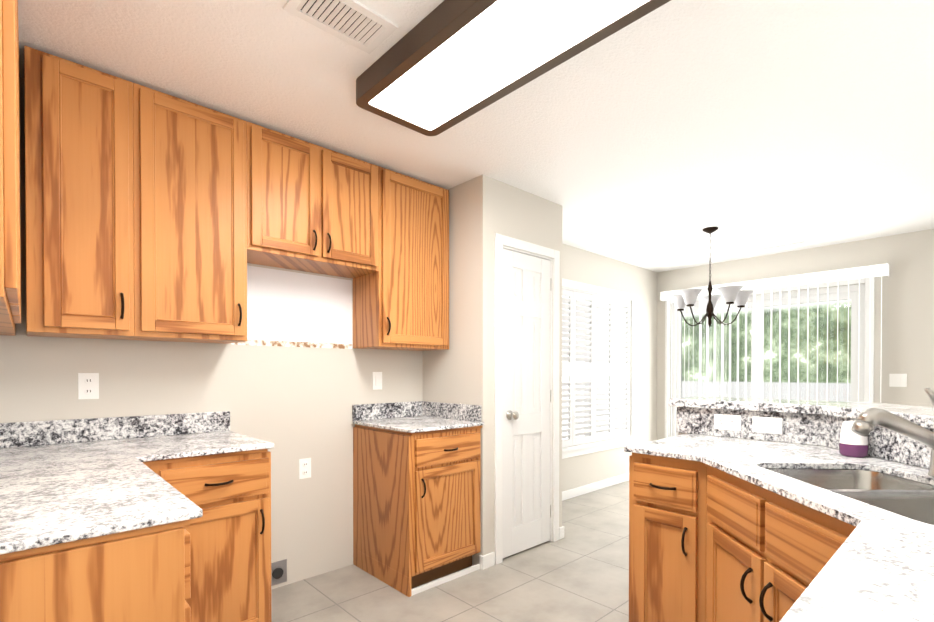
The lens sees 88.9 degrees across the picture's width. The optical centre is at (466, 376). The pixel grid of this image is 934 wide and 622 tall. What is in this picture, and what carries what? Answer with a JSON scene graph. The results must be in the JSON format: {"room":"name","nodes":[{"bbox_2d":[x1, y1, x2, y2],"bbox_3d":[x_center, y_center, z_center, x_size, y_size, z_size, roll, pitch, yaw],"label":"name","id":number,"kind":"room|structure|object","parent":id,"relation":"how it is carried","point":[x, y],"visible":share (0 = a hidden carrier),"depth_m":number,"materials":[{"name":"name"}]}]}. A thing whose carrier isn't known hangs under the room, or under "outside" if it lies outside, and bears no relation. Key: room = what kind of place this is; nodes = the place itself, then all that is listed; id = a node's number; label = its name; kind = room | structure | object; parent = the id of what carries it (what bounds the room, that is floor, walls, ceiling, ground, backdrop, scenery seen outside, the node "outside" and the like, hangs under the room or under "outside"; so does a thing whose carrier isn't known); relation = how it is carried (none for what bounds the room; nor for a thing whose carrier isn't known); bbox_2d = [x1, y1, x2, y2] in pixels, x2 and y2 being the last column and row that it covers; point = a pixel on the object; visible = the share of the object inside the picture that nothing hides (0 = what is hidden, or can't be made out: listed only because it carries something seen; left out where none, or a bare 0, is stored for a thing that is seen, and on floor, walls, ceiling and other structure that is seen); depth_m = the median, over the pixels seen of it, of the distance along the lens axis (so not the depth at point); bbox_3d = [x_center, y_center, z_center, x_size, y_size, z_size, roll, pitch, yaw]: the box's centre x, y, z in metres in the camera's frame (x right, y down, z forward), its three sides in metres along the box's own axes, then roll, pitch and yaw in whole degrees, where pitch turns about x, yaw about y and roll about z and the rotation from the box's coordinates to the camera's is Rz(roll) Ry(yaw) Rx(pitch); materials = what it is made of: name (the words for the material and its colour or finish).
{"room":"kitchen","nodes":[
{"label":"kitchen","id":0,"kind":"room"},
{"bbox_2d":[0,0,27,319],"bbox_3d":[-1.161,-0.685,0.992,0.324,1.052,0.398,0,1,-43],"label":"upper cabinet","id":1,"kind":"object","parent":0,"relation":"attached to","point":[10,248],"depth_m":0.97,"materials":[{"name":"brown wood"}]},
{"bbox_2d":[0,320,27,327],"bbox_3d":[-1.369,-0.687,1.216,0.324,1.052,0.436,0,1,-43],"label":"upper cabinet","id":2,"kind":"object","parent":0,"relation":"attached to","point":[3,323],"depth_m":1.53,"materials":[{"name":"brown wood"}]},
{"bbox_2d":[0,328,27,335],"bbox_3d":[-1.568,-0.689,1.432,0.324,1.052,0.373,0,1,-43],"label":"upper cabinet","id":3,"kind":"object","parent":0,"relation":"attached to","point":[1,329],"depth_m":1.71,"materials":[{"name":"brown wood"}]},
{"bbox_2d":[0,77,656,588],"bbox_3d":[0.086,-0.033,3.833,6.010,2.440,0.100,0,1,-43],"label":"wall","id":4,"kind":"structure","parent":0,"point":[294,405],"depth_m":2.74,"materials":[{"name":"grey paint"}]},
{"bbox_2d":[24,46,139,339],"bbox_3d":[-1.603,-0.694,1.974,0.332,1.052,0.323,0,1,-43],"label":"upper cabinet","id":5,"kind":"object","parent":4,"relation":"attached to","point":[82,123],"depth_m":1.86,"materials":[{"name":"brown wood"}]},
{"bbox_2d":[78,373,98,398],"bbox_3d":[-1.685,0.043,2.122,0.072,0.116,0.008,0,1,-43],"label":"electrical outlet","id":6,"kind":"object","parent":4,"relation":"attached to","point":[88,385],"visible":1,"depth_m":2.12,"materials":[{"name":"white plastic"}]},
{"bbox_2d":[140,85,267,343],"bbox_3d":[-1.293,-0.697,2.261,0.513,1.052,0.323,0,1,-43],"label":"upper cabinet","id":7,"kind":"object","parent":4,"relation":"attached to","point":[154,214],"depth_m":2.13,"materials":[{"name":"brown wood"}]},
{"bbox_2d":[271,559,286,585],"bbox_3d":[-1.071,1.113,2.694,0.110,0.130,0.016,0,1,-43],"label":"socket","id":8,"kind":"object","parent":4,"relation":"attached to","point":[278,572],"visible":0.9,"depth_m":2.70,"materials":[{"name":"grey plastic"}]},
{"bbox_2d":[229,265,351,348],"bbox_3d":[-0.993,-0.387,2.762,0.725,0.432,0.002,0,1,-43],"label":"wall","id":9,"kind":"structure","parent":4,"relation":"attached to","point":[289,309],"depth_m":2.77,"materials":[{"name":"white paint"}]},
{"bbox_2d":[299,458,310,478],"bbox_3d":[-0.952,0.542,2.804,0.072,0.116,0.008,0,1,-43],"label":"electrical outlet","id":10,"kind":"object","parent":4,"relation":"attached to","point":[305,468],"visible":1,"depth_m":2.80,"materials":[{"name":"white plastic"}]},
{"bbox_2d":[268,129,383,276],"bbox_3d":[-0.883,-0.920,2.638,0.735,0.612,0.323,0,1,-43],"label":"upper cabinet","id":11,"kind":"object","parent":4,"relation":"attached to","point":[326,206],"depth_m":2.54,"materials":[{"name":"brown wood"}]},
{"bbox_2d":[373,372,381,389],"bbox_3d":[-0.589,0.029,3.136,0.072,0.116,0.007,0,1,-43],"label":"light switch","id":12,"kind":"object","parent":4,"relation":"attached to","point":[377,380],"visible":1,"depth_m":3.13,"materials":[{"name":"white plastic"}]},
{"bbox_2d":[344,168,448,350],"bbox_3d":[-0.437,-0.704,3.052,0.608,1.052,0.323,0,1,-43],"label":"upper cabinet","id":13,"kind":"object","parent":4,"relation":"attached to","point":[404,306],"depth_m":2.94,"materials":[{"name":"brown wood"}]},
{"bbox_2d":[562,473,628,500],"bbox_3d":[1.313,1.135,4.896,2.780,0.085,0.020,0,1,-43],"label":"baseboard","id":14,"kind":"structure","parent":4,"relation":"attached to","point":[578,491],"depth_m":4.89,"materials":[{"name":"white wood"}]},
{"bbox_2d":[562,278,638,458],"bbox_3d":[1.289,-0.075,4.911,1.690,1.705,0.150,0,1,-43],"label":"window","id":15,"kind":"structure","parent":4,"relation":"in","point":[577,450],"depth_m":5.13,"materials":[{"name":"white wood"}]},
{"bbox_2d":[562,289,629,447],"bbox_3d":[1.295,-0.080,4.905,1.466,1.511,0.053,0,1,-43],"label":"window shutters","id":16,"kind":"object","parent":15,"relation":"attached to","point":[612,368],"visible":0.9,"depth_m":4.90,"materials":[{"name":"white wood"}]},
{"bbox_2d":[271,481,628,621],"bbox_3d":[1.624,1.253,2.182,6.210,0.100,4.630,0,1,-43],"label":"floor","id":17,"kind":"structure","parent":0,"point":[579,572],"depth_m":2.68,"materials":[{"name":"tile"}]},
{"bbox_2d":[0,520,203,621],"bbox_3d":[-1.025,0.775,1.073,0.615,0.875,0.551,0,1,-43],"label":"base cabinet","id":18,"kind":"object","parent":17,"relation":"on","point":[153,574],"depth_m":0.97,"materials":[{"name":"brown wood"}]},
{"bbox_2d":[0,428,391,555],"bbox_3d":[-1.158,0.313,1.586,1.123,0.038,1.512,0,1,-43],"label":"countertop","id":19,"kind":"structure","parent":18,"relation":"on","point":[52,495],"depth_m":1.56,"materials":[{"name":"white stone"}]},
{"bbox_2d":[204,512,271,621],"bbox_3d":[-1.222,0.765,2.093,0.525,0.875,0.686,0,1,-43],"label":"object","id":20,"kind":"object","parent":17,"relation":"on","point":[237,553],"depth_m":1.98,"materials":[{"name":"brown wood"}]},
{"bbox_2d":[353,424,480,596],"bbox_3d":[-0.311,0.757,2.978,0.545,0.875,0.621,0,1,-43],"label":"base cabinet","id":21,"kind":"object","parent":17,"relation":"on","point":[421,527],"depth_m":2.75,"materials":[{"name":"brown wood"}]},
{"bbox_2d":[352,416,483,431],"bbox_3d":[-0.309,0.300,2.972,0.560,0.038,0.627,0,1,-43],"label":"countertop","id":22,"kind":"structure","parent":21,"relation":"on","point":[393,423],"depth_m":2.88,"materials":[{"name":"white stone"}]},
{"bbox_2d":[629,595,699,621],"bbox_3d":[0.986,0.767,2.022,0.659,0.875,0.373,0,1,-43],"label":"base cabinet","id":23,"kind":"object","parent":17,"relation":"on","point":[639,611],"depth_m":1.91,"materials":[{"name":"brown wood"}]},
{"bbox_2d":[629,491,787,621],"bbox_3d":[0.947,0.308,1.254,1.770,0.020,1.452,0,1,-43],"label":"base cabinet","id":24,"kind":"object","parent":17,"relation":"on","point":[706,564],"depth_m":1.77,"materials":[{"name":"brown wood"}]},
{"bbox_2d":[776,523,933,621],"bbox_3d":[0.865,0.696,0.515,0.558,1.045,0.747,0,1,-43],"label":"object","id":25,"kind":"structure","parent":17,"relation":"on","point":[822,576],"depth_m":0.74,"materials":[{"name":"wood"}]},
{"bbox_2d":[624,396,933,550],"bbox_3d":[1.163,0.144,1.274,2.116,0.038,1.884,0,1,-43],"label":"countertop","id":26,"kind":"structure","parent":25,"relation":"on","point":[799,475],"depth_m":1.61,"materials":[{"name":"white stone"}]},
{"bbox_2d":[714,414,740,430],"bbox_3d":[1.228,0.217,2.249,0.008,0.072,0.116,0,1,-43],"label":"outlet","id":27,"kind":"object","parent":26,"relation":"attached to","point":[726,422],"visible":1,"depth_m":2.25,"materials":[{"name":"white plastic"}]},
{"bbox_2d":[752,416,781,433],"bbox_3d":[1.340,0.218,2.128,0.007,0.072,0.116,0,1,-43],"label":"outlet","id":28,"kind":"object","parent":26,"relation":"attached to","point":[771,425],"visible":1,"depth_m":2.12,"materials":[{"name":"white plastic"}]},
{"bbox_2d":[768,468,933,524],"bbox_3d":[1.145,0.418,1.267,0.768,0.200,0.768,0,1,-43],"label":"sink","id":29,"kind":"object","parent":26,"relation":"in","point":[906,495],"depth_m":1.31,"materials":[{"name":"silver metal"}]},
{"bbox_2d":[839,421,868,457],"bbox_3d":[1.416,0.228,1.745,0.086,0.128,0.086,0,1,-43],"label":"candle","id":30,"kind":"object","parent":26,"relation":"on","point":[852,444],"visible":0.79,"depth_m":1.72,"materials":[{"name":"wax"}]},
{"bbox_2d":[851,387,933,476],"bbox_3d":[1.285,0.164,1.395,0.259,0.262,0.220,0,1,-43],"label":"faucet","id":31,"kind":"object","parent":26,"relation":"on","point":[864,424],"depth_m":1.38,"materials":[{"name":"silver metal"}]},
{"bbox_2d":[18,0,933,271],"bbox_3d":[1.624,-1.287,2.159,6.210,0.100,4.630,0,1,-43],"label":"ceiling","id":32,"kind":"structure","parent":0,"point":[659,139],"depth_m":2.21,"materials":[{"name":"white paint"}]},
{"bbox_2d":[283,0,397,53],"bbox_3d":[-0.428,-1.227,1.631,0.330,0.010,0.190,0,1,-43],"label":"ceiling vent","id":33,"kind":"object","parent":32,"relation":"in","point":[358,25],"visible":1,"depth_m":1.64,"materials":[{"name":"white metal"}]},
{"bbox_2d":[356,0,670,135],"bbox_3d":[0.159,-1.186,1.623,0.430,0.091,1.430,0,1,-43],"label":"ceiling light fixture","id":34,"kind":"object","parent":32,"relation":"attached to","point":[444,65],"visible":1,"depth_m":1.69,"materials":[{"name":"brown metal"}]},
{"bbox_2d":[669,227,753,326],"bbox_3d":[2.050,-0.839,4.063,0.656,0.830,0.638,0,1,-43],"label":"pendant chandelier","id":35,"kind":"object","parent":32,"relation":"hanging from","point":[688,297],"visible":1,"depth_m":3.99,"materials":[{"name":"brown metal"}]},
{"bbox_2d":[423,174,561,564],"bbox_3d":[0.192,-0.029,3.447,0.820,2.440,0.610,0,1,-43],"label":"wall","id":36,"kind":"structure","parent":0,"point":[483,209],"depth_m":3.05,"materials":[{"name":"grey paint"}]},
{"bbox_2d":[494,233,559,564],"bbox_3d":[0.389,0.144,3.273,0.664,2.097,0.116,0,1,-43],"label":"door frame","id":37,"kind":"structure","parent":36,"relation":"attached to","point":[502,242],"depth_m":3.11,"materials":[{"name":"white wood"}]},
{"bbox_2d":[503,249,551,557],"bbox_3d":[0.429,0.177,3.240,0.524,2.008,0.102,0,1,-43],"label":"pantry door","id":38,"kind":"structure","parent":36,"relation":"in","point":[527,284],"depth_m":3.24,"materials":[{"name":"white wood"}]},
{"bbox_2d":[559,526,563,538],"bbox_3d":[0.504,1.146,3.723,0.038,0.085,0.604,0,1,-43],"label":"baseboard","id":39,"kind":"structure","parent":36,"relation":"attached to","point":[561,529],"depth_m":3.49,"materials":[{"name":"white wood"}]},
{"bbox_2d":[657,229,933,439],"bbox_3d":[3.833,-0.037,4.281,0.100,2.440,4.530,0,1,-43],"label":"wall","id":40,"kind":"structure","parent":0,"point":[908,315],"depth_m":4.28,"materials":[{"name":"grey paint"}]},
{"bbox_2d":[681,299,850,401],"bbox_3d":[3.088,0.161,5.085,0.005,1.930,1.680,0,1,-43],"label":"window glass","id":41,"kind":"structure","parent":40,"relation":"in","point":[692,368],"depth_m":4.90,"materials":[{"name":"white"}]},
{"bbox_2d":[665,277,874,437],"bbox_3d":[3.077,0.124,5.074,0.095,2.105,1.930,0,1,-43],"label":"window frame","id":42,"kind":"structure","parent":40,"relation":"attached to","point":[862,329],"depth_m":4.74,"materials":[{"name":"white wood"}]},
{"bbox_2d":[660,263,888,436],"bbox_3d":[3.045,0.074,4.990,0.088,2.155,2.052,0,1,-43],"label":"vertical blinds","id":43,"kind":"object","parent":40,"relation":"attached to","point":[879,270],"visible":0.6,"depth_m":4.89,"materials":[{"name":"white plastic"}]},
{"bbox_2d":[889,374,906,386],"bbox_3d":[3.817,0.034,4.219,0.007,0.116,0.115,0,1,-43],"label":"light switch","id":44,"kind":"object","parent":40,"relation":"attached to","point":[897,380],"visible":1,"depth_m":4.22,"materials":[{"name":"white plastic"}]},
{"label":"outside","id":45,"kind":"structure","parent":0,"visible":0},
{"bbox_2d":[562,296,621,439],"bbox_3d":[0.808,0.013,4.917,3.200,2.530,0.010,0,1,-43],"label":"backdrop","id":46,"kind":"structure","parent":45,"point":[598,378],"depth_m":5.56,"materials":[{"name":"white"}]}
]}

